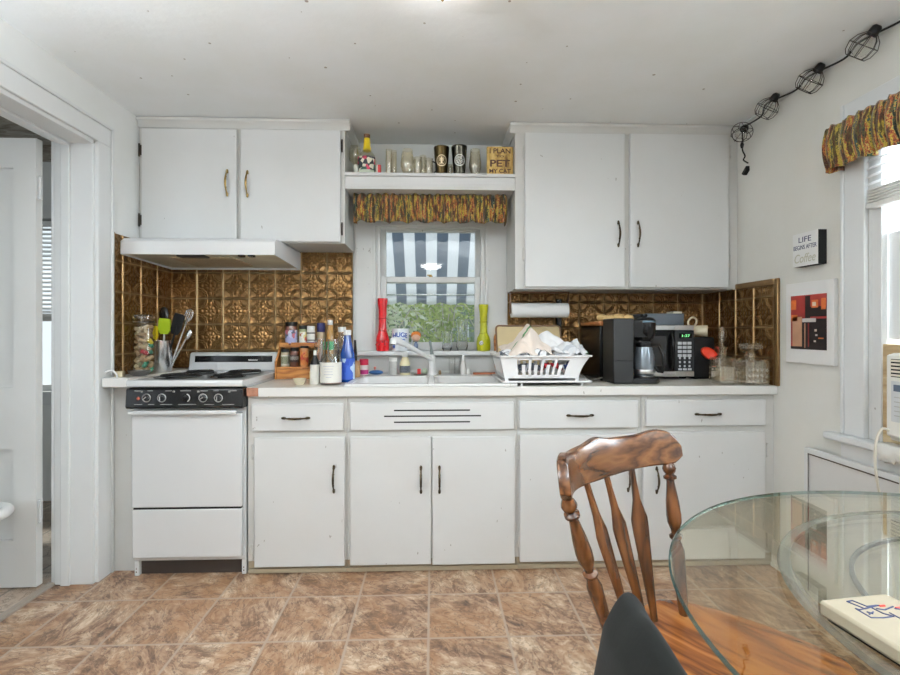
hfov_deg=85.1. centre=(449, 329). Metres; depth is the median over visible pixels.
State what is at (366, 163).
liquor bottle
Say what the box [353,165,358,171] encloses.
shot glass
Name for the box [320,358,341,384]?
canister
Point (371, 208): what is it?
window valance
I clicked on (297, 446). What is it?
base cabinet
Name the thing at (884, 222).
window
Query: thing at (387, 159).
wall
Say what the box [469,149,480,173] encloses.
glass
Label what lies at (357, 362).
knife block
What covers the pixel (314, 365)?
bottle
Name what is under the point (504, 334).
baking tray
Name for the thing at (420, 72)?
ceiling
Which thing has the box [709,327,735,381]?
decanter
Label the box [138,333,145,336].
cork
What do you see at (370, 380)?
sink
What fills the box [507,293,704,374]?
backsplash
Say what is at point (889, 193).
window blind
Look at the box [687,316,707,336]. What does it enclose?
mug
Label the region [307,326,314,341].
spice jar
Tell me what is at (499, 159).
wooden sign
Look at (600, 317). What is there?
walnut
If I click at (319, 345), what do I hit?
wine glass
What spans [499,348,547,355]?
dish towel
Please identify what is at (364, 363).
canister
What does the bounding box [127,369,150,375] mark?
metal bowl
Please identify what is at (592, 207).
upper cabinet
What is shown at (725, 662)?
dining table
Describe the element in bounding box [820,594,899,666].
book
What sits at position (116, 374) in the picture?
ring
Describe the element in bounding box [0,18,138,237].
wall
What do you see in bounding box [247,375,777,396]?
countertop
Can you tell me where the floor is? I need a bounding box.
[0,501,899,674]
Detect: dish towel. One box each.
[498,324,552,355]
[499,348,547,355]
[517,363,540,371]
[538,331,571,353]
[543,362,562,370]
[552,342,585,354]
[562,361,568,372]
[570,339,588,354]
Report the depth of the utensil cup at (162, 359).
2.63 m
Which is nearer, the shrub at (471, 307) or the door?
the door
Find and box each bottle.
[310,350,319,384]
[316,323,324,362]
[326,320,333,362]
[338,327,345,335]
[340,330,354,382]
[357,133,376,171]
[460,355,465,374]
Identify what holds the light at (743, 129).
attached to the string lights at (874, 31)
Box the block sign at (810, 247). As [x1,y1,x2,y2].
[793,229,826,267]
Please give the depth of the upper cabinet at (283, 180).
2.61 m
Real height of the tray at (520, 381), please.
0.025 m
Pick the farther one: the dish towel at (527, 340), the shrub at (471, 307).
the shrub at (471, 307)
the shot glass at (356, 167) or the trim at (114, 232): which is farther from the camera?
the shot glass at (356, 167)
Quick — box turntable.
[849,536,899,595]
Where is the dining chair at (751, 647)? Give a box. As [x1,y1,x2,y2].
[556,429,859,674]
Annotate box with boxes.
[376,165,380,171]
[580,321,602,380]
[633,313,683,324]
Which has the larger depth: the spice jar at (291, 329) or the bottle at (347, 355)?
the spice jar at (291, 329)
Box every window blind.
[43,221,50,320]
[866,147,899,208]
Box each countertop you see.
[102,368,188,387]
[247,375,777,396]
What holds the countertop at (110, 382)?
on the base cabinet at (123, 560)
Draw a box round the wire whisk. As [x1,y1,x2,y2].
[172,309,193,361]
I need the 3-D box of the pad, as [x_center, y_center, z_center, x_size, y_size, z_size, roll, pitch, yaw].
[1.288,-0.099,2.818,0.052,0.012,0.080,0,0,-2]
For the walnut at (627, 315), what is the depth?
2.66 m
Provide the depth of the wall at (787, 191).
2.28 m
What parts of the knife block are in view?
knife handle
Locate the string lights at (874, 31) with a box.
[730,20,899,163]
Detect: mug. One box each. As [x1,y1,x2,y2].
[392,328,412,350]
[425,158,436,172]
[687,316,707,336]
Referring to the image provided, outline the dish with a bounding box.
[293,378,305,384]
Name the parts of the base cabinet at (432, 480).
door, handle, handle, door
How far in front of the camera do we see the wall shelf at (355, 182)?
2.67 m
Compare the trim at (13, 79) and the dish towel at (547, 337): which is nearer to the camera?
the trim at (13, 79)
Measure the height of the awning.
0.751 m
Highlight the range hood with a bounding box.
[120,238,300,269]
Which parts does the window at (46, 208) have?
frame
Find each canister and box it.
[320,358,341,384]
[359,359,368,374]
[688,337,716,378]
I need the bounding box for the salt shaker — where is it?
[389,357,396,374]
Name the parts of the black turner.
handle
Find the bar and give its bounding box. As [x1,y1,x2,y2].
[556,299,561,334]
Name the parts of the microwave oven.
door, handle, keypad panel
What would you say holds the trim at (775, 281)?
attached to the wall at (787, 191)
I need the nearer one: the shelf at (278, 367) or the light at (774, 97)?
the light at (774, 97)
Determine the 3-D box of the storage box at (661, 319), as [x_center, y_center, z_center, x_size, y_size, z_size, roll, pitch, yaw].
[1.206,-0.060,2.875,0.214,0.066,0.240,0,0,-2]
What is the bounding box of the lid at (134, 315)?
[132,314,154,321]
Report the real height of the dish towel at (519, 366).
0.048 m
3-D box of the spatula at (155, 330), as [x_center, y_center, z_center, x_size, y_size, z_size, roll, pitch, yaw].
[-1.592,0.096,2.650,0.027,0.236,0.023,0,0,-2]
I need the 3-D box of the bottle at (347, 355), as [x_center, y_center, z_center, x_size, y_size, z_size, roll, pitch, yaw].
[-0.544,0.138,2.602,0.080,0.275,0.080,0,0,-2]
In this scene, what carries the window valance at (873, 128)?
hanging from the window at (884, 222)
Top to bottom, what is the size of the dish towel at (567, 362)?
0.064 m
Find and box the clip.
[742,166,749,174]
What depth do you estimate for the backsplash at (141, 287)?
2.56 m
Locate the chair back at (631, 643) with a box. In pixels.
[594,592,687,674]
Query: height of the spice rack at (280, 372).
0.221 m
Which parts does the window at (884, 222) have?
sash, sash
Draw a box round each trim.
[0,57,113,581]
[0,88,94,585]
[0,582,54,621]
[114,232,114,370]
[735,278,779,385]
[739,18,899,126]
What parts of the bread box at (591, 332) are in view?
lid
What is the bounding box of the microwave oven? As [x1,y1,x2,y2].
[634,325,693,378]
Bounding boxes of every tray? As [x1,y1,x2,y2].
[492,374,591,385]
[495,325,561,368]
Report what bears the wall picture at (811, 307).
attached to the wall at (787, 191)
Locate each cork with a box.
[134,350,140,356]
[137,343,145,349]
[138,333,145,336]
[139,338,146,342]
[140,349,148,354]
[140,358,147,361]
[142,324,149,329]
[148,361,153,367]
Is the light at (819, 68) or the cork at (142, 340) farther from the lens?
the cork at (142, 340)
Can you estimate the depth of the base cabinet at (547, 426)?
2.38 m
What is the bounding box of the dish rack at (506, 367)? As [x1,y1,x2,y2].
[490,352,591,380]
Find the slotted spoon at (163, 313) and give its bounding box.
[159,307,168,340]
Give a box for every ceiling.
[0,0,899,145]
[0,116,50,161]
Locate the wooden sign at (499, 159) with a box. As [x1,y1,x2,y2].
[487,147,512,173]
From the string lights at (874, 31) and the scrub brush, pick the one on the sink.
the scrub brush
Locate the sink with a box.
[344,374,517,386]
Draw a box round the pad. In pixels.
[666,312,681,313]
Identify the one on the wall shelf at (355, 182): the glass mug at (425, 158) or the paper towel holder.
the glass mug at (425, 158)
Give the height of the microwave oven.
0.301 m
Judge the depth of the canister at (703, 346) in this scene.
2.75 m
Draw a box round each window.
[43,205,50,404]
[355,220,506,373]
[823,75,899,475]
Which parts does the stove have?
knob, knob, handle, control panel, knob, oven door, drawer, kick panel, knob, knob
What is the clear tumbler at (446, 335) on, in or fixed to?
on the window at (489, 281)
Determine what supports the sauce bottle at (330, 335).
on the countertop at (674, 385)
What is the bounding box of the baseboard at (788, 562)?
[770,539,803,587]
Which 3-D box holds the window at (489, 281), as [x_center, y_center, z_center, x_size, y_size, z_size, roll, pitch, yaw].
[-0.114,-0.242,3.015,0.966,1.035,0.205,0,0,-2]
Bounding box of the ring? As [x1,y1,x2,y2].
[105,370,117,377]
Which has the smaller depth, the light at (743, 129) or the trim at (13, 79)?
the trim at (13, 79)
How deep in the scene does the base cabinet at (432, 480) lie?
2.36 m
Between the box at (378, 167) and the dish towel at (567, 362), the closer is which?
the dish towel at (567, 362)
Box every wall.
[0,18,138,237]
[43,162,50,500]
[353,144,501,350]
[737,23,899,556]
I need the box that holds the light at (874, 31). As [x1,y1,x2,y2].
[845,24,881,60]
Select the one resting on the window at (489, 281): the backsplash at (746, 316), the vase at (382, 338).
the vase at (382, 338)
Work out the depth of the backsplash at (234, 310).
2.94 m
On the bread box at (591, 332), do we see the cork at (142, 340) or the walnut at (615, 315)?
the walnut at (615, 315)
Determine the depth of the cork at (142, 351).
2.48 m
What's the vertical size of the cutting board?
0.256 m
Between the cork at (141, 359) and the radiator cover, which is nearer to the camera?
the radiator cover
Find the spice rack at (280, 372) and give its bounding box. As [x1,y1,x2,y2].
[275,339,320,378]
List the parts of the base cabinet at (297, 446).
handle, drawer, door, handle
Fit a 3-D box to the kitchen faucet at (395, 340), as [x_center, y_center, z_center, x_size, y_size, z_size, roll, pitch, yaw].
[-0.203,0.148,2.730,0.052,0.225,0.374,0,0,38]
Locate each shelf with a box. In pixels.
[277,366,309,368]
[280,342,313,346]
[345,172,514,201]
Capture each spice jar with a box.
[281,349,289,366]
[285,322,297,344]
[290,347,298,366]
[299,325,306,341]
[300,346,308,366]
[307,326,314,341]
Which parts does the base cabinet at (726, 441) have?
handle, door, drawer, handle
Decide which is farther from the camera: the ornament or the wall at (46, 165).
the wall at (46, 165)
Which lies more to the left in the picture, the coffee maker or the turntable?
the coffee maker
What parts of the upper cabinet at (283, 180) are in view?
door, handle, handle, crown molding, door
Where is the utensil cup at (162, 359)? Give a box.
[149,340,171,371]
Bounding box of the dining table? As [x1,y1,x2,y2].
[669,491,899,674]
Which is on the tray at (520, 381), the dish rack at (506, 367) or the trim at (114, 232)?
the dish rack at (506, 367)
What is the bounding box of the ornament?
[411,331,420,348]
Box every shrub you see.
[387,302,473,341]
[387,302,473,341]
[387,303,458,341]
[453,304,473,341]
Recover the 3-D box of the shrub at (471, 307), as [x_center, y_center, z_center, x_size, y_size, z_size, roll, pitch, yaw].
[0.416,0.342,5.412,1.553,2.262,1.643,0,0,-30]
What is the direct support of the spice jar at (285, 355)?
on the spice rack at (280, 372)
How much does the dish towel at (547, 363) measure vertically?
0.041 m
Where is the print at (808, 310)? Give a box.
[791,293,826,349]
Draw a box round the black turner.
[170,313,184,351]
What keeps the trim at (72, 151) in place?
attached to the wall at (16, 48)
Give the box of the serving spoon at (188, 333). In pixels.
[172,330,191,365]
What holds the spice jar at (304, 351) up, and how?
on the spice rack at (280, 372)
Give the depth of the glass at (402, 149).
2.71 m
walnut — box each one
[597,315,606,320]
[613,314,622,317]
[624,314,633,317]
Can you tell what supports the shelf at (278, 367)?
attached to the spice rack at (280, 372)
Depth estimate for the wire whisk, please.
2.71 m
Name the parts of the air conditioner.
power cord, panel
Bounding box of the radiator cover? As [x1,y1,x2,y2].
[804,447,899,602]
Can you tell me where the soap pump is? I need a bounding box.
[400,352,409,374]
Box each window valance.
[353,193,506,226]
[822,91,899,173]
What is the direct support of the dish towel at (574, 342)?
in the dish rack at (506, 367)
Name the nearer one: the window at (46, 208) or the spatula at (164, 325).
the spatula at (164, 325)
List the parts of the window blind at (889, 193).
rail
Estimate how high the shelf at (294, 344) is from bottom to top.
0.028 m
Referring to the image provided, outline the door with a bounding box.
[0,138,42,587]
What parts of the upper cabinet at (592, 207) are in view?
door, handle, crown molding, handle, door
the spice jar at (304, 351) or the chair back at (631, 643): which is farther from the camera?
the spice jar at (304, 351)
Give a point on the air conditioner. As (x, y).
(891, 352)
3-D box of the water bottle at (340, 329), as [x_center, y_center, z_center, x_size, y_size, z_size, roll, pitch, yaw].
[-0.617,0.129,2.800,0.057,0.292,0.057,0,0,-2]
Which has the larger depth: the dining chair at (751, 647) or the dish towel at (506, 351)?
the dish towel at (506, 351)
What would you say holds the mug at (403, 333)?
on the window at (489, 281)
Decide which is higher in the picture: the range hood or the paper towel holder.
the range hood
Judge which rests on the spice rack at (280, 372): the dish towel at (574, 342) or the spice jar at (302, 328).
the spice jar at (302, 328)
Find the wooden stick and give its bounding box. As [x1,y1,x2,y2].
[473,372,494,373]
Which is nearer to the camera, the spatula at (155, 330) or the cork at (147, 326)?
the cork at (147, 326)
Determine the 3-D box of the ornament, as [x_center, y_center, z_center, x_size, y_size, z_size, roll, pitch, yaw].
[-0.204,0.067,2.933,0.060,0.117,0.054,0,0,-2]
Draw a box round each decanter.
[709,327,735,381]
[731,343,769,385]
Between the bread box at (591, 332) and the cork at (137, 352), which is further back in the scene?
the bread box at (591, 332)
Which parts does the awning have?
awning frame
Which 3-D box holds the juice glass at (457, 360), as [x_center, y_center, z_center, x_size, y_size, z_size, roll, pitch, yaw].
[0.044,0.211,2.885,0.036,0.099,0.036,0,0,-2]
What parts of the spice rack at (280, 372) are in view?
drawer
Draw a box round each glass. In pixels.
[314,340,324,362]
[327,339,338,362]
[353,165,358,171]
[400,149,414,172]
[449,358,454,373]
[454,357,460,374]
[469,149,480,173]
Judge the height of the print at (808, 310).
0.245 m
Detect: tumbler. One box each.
[434,145,448,172]
[441,331,452,350]
[451,144,466,172]
[455,319,468,350]
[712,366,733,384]
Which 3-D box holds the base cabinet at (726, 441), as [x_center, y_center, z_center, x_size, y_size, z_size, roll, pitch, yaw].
[1.267,0.744,2.691,0.670,0.853,0.634,0,0,-2]
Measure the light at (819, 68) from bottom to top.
0.113 m
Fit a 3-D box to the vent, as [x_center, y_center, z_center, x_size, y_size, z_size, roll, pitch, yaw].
[1.553,0.133,1.410,0.006,0.063,0.607,0,0,-2]
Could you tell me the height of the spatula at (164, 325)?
0.278 m
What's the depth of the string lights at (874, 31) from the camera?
2.10 m
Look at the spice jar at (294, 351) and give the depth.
2.74 m
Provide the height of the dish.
0.030 m
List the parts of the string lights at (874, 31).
cord, cord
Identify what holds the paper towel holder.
attached to the upper cabinet at (592, 207)
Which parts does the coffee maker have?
water tank, carafe lid, hot plate, carafe handle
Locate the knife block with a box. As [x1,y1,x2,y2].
[354,340,359,377]
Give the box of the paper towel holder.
[509,291,569,317]
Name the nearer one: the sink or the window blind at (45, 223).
the sink
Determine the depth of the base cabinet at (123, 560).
2.38 m
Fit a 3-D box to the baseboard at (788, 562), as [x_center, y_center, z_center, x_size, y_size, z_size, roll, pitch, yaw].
[1.710,1.105,-0.549,0.022,0.130,5.979,0,0,-2]
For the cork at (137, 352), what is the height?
0.037 m
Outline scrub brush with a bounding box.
[369,367,382,374]
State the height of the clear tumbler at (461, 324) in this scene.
0.191 m
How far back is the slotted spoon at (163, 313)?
2.71 m
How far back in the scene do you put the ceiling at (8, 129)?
2.88 m
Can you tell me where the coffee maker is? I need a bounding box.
[580,314,665,383]
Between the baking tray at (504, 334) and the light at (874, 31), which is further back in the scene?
the baking tray at (504, 334)
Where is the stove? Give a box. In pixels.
[125,352,277,575]
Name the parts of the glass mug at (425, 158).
mug glass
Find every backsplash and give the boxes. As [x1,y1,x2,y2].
[115,233,170,374]
[171,252,352,367]
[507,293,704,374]
[705,285,773,384]
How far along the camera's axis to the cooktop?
2.37 m
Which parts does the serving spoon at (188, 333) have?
handle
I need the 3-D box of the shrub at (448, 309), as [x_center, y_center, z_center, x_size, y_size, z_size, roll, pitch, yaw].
[-0.153,0.391,4.857,1.609,2.163,1.198,0,0,44]
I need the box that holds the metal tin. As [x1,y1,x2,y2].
[114,371,124,376]
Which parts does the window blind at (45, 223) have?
head rail, rail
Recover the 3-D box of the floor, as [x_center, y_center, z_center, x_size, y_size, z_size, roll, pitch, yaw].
[-1.103,1.210,0.060,5.800,0.080,7.600,0,0,-2]
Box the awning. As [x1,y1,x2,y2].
[386,232,474,304]
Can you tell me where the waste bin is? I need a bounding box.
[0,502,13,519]
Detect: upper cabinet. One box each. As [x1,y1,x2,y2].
[136,116,358,252]
[502,122,739,293]
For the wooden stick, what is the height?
0.012 m
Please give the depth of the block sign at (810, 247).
2.15 m
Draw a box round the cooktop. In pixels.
[126,371,274,386]
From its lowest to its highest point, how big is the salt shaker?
0.100 m
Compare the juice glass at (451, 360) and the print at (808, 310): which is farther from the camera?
the juice glass at (451, 360)
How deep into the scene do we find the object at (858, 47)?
2.12 m
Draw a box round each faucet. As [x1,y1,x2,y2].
[390,337,435,374]
[428,354,435,374]
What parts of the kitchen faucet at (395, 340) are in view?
spout, lever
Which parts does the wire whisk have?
handle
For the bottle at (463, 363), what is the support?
on the sink
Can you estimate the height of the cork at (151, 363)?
0.032 m
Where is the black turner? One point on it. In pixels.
(178, 319)
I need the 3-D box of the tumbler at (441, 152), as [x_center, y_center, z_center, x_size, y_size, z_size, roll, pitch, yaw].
[-0.047,-0.934,2.735,0.086,0.165,0.086,0,0,-2]
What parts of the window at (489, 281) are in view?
sash, sash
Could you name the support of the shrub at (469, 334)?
on the ground
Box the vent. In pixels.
[890,359,899,377]
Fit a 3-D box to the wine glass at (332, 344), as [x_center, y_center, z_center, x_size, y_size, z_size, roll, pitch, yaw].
[-0.612,0.161,2.565,0.063,0.228,0.063,0,0,-2]
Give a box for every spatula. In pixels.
[152,326,158,340]
[158,318,170,340]
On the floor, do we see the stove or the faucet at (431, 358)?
the stove
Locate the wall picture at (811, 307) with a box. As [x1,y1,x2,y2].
[786,279,837,365]
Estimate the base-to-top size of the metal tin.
0.028 m
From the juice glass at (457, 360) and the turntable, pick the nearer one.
the turntable
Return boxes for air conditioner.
[873,344,899,599]
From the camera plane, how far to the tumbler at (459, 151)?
2.71 m
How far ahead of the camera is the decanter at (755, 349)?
2.48 m
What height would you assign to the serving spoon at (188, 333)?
0.219 m
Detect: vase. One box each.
[375,298,389,350]
[477,304,489,350]
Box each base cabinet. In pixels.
[114,387,134,570]
[248,396,346,573]
[347,396,517,571]
[517,395,640,568]
[641,395,773,566]
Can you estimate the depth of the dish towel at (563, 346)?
2.51 m
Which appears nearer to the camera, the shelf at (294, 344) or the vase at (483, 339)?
the shelf at (294, 344)

